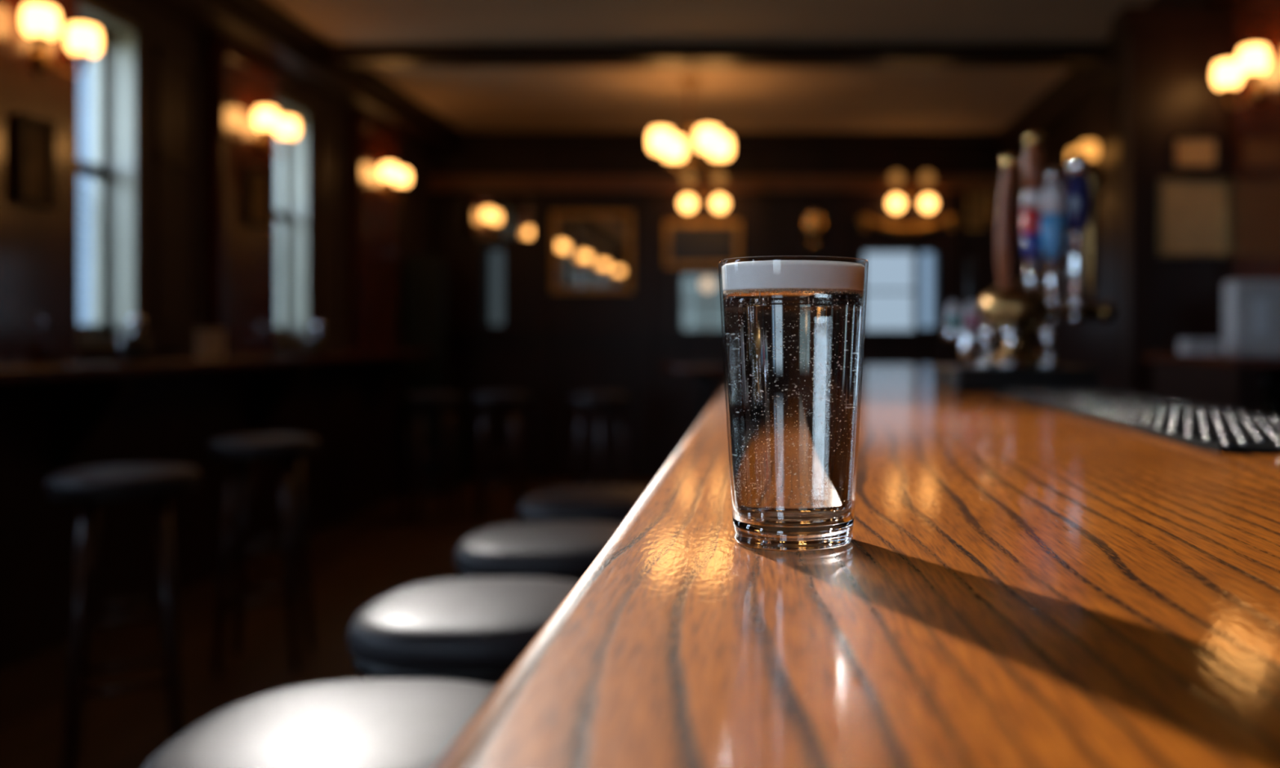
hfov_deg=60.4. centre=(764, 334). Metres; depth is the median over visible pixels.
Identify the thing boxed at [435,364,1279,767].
countertop
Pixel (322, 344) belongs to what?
condiment caddy
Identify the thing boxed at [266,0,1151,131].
ceiling
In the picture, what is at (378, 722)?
bar stool
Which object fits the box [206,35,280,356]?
trim
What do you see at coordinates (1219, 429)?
bar mat
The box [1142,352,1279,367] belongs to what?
countertop
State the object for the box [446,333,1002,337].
trim
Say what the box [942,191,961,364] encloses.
trim
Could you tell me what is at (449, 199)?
trim
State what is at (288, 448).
round stool
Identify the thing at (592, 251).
wall mirror
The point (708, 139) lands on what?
chandelier
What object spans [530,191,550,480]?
trim
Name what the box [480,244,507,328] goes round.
window
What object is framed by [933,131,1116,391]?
beer font
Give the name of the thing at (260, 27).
trim
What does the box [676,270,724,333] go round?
window
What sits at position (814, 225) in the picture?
brass urn
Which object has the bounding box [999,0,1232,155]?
trim
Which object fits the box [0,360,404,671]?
panelling
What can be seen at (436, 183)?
trim
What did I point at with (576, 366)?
wall
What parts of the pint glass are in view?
glass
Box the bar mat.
[992,388,1279,453]
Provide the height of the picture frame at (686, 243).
0.380 m
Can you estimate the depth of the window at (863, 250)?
8.77 m
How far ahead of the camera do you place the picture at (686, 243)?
8.78 m
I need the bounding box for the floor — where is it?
[0,480,653,767]
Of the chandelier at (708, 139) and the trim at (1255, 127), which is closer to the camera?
the trim at (1255, 127)
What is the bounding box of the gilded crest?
[858,214,957,234]
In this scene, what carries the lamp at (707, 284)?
on the trim at (448, 335)
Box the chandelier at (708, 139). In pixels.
[648,76,732,170]
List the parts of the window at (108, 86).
frame, rail, sill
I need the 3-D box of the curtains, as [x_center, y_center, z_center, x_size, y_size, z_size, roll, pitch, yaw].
[-2.816,-0.218,2.800,0.268,2.793,12.000,0,0,0]
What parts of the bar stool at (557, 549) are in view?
seat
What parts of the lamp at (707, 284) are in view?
globe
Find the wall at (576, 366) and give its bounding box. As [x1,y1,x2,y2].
[431,142,1019,479]
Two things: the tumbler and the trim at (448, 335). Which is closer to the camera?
the tumbler
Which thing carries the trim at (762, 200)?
attached to the wall at (576, 366)
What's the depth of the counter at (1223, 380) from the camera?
3.67 m
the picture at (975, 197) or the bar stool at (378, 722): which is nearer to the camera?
the bar stool at (378, 722)
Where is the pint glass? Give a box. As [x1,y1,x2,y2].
[718,255,868,551]
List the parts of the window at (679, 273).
rail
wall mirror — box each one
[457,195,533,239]
[551,211,633,293]
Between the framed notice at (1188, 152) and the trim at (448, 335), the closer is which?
the framed notice at (1188, 152)
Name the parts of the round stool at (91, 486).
leg, leg, seat, leg, leg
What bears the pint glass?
on the countertop at (1017, 584)
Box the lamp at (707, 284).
[700,277,714,333]
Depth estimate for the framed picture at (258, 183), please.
5.59 m
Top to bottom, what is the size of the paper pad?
0.055 m
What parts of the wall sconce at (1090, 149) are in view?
lamp shade, lamp shade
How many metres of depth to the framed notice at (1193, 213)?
4.74 m
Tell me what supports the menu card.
on the wall ledge
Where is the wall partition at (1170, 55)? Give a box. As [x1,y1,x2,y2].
[1110,6,1232,396]
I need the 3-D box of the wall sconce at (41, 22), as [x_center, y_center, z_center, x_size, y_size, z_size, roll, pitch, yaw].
[-2.549,-1.048,3.930,0.142,0.206,0.354,0,0,0]
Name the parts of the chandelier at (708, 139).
globe, arm, globe, arm, stem, arm, globe, arm, globe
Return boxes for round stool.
[44,463,201,767]
[207,433,320,675]
[471,391,530,523]
[571,391,631,485]
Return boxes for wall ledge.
[0,349,428,473]
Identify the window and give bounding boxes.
[78,0,137,346]
[275,94,308,343]
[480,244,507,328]
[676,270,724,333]
[860,247,918,333]
[916,247,940,331]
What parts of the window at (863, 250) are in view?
rail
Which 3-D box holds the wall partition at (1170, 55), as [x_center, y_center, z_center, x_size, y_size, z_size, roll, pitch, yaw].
[1.810,-0.122,4.815,0.500,2.600,0.190,0,0,0]
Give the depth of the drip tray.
2.01 m
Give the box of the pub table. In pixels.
[660,364,727,419]
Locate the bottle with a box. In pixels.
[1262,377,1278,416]
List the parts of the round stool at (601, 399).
leg, leg, seat, leg, leg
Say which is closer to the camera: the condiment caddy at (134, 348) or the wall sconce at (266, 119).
the condiment caddy at (134, 348)
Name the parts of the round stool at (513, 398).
leg, leg, seat, leg, leg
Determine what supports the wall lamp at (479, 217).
attached to the wall at (576, 366)
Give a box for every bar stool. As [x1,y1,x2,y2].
[142,678,497,767]
[346,577,576,684]
[454,520,620,686]
[519,484,648,524]
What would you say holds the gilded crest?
attached to the wall at (576, 366)
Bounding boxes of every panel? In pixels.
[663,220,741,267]
[966,191,985,229]
[988,191,999,217]
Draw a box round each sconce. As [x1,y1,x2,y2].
[21,3,102,77]
[253,106,298,155]
[380,163,409,197]
[680,171,727,211]
[888,171,935,211]
[1067,141,1098,164]
[1213,44,1269,108]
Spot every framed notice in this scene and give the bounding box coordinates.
[1158,177,1229,257]
[1171,135,1219,169]
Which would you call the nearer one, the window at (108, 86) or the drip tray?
the drip tray
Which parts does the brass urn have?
lid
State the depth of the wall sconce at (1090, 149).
6.46 m
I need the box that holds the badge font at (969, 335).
[940,257,999,364]
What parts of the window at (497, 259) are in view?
pane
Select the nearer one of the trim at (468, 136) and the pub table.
the pub table
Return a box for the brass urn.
[802,209,825,249]
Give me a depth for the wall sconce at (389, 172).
7.42 m
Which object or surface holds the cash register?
on the countertop
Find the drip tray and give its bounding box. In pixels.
[933,364,1099,391]
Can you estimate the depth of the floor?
4.14 m
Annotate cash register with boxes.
[1222,280,1279,354]
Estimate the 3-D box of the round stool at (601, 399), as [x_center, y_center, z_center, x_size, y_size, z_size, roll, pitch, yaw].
[-1.020,0.771,6.800,0.370,0.816,0.370,0,0,38]
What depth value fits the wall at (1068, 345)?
7.49 m
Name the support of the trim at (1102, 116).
attached to the wall at (1068, 345)
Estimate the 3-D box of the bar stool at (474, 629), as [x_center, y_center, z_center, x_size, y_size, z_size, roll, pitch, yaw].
[-0.420,0.782,1.625,0.360,0.794,0.360,0,0,0]
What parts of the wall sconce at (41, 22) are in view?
lamp shade, arm, arm, lamp shade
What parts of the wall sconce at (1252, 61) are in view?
lamp shade, arm, arm, lamp shade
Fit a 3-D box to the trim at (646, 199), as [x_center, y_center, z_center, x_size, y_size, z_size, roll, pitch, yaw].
[-0.947,0.015,8.768,0.150,2.327,0.065,0,0,0]
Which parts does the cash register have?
slot plate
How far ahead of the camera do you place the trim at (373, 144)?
7.24 m
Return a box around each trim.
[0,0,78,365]
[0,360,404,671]
[141,0,462,155]
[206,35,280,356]
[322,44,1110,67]
[349,111,399,351]
[426,175,1022,191]
[439,191,458,425]
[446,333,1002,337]
[457,131,1004,142]
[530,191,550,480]
[637,191,657,480]
[753,191,772,261]
[830,191,849,262]
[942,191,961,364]
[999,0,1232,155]
[1083,80,1121,365]
[1232,0,1279,279]
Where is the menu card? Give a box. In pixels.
[195,328,224,358]
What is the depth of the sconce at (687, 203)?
8.65 m
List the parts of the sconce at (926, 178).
globe, lamp shade, arm, arm, lamp shade, globe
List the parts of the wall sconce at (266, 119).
lamp shade, arm, arm, lamp shade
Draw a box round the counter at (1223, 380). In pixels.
[1142,352,1279,416]
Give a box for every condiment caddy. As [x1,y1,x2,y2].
[119,315,148,362]
[307,322,326,353]
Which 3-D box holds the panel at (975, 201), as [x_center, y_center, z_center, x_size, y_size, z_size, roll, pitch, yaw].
[1.703,-1.025,8.783,0.150,0.360,0.029,0,0,0]
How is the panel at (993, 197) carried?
attached to the wall at (576, 366)
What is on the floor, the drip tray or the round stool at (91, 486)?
the round stool at (91, 486)
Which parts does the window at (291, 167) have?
frame, rail, sill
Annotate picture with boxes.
[13,111,56,209]
[244,164,272,229]
[669,226,735,262]
[970,191,981,225]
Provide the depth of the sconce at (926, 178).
8.65 m
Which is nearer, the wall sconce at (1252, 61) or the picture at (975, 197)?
the wall sconce at (1252, 61)
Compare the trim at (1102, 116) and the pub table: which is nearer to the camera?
the trim at (1102, 116)
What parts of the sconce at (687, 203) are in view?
globe, lamp shade, arm, arm, lamp shade, globe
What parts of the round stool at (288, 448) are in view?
leg, leg, seat, leg, leg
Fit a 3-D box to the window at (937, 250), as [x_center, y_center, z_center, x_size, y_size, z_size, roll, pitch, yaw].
[1.323,-0.362,8.833,0.189,0.681,0.126,0,0,0]
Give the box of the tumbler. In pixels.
[303,340,318,354]
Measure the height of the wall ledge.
0.420 m
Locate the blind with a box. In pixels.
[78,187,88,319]
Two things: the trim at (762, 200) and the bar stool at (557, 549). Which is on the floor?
the bar stool at (557, 549)
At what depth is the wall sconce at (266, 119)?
5.62 m
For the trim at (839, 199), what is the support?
attached to the wall at (576, 366)
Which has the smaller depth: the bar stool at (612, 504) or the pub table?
the bar stool at (612, 504)
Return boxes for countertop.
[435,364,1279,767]
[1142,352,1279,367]
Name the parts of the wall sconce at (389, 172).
lamp shade, arm, arm, lamp shade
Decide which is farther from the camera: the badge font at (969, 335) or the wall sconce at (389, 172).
the wall sconce at (389, 172)
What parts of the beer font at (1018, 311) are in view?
spout, spout, handle, spout, handle, valve knob, handle, valve knob, handle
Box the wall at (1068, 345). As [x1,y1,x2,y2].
[1019,111,1121,391]
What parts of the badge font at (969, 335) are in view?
handle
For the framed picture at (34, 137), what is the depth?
3.88 m
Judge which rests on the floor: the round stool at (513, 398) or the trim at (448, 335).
the round stool at (513, 398)
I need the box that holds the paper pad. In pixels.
[1177,338,1220,354]

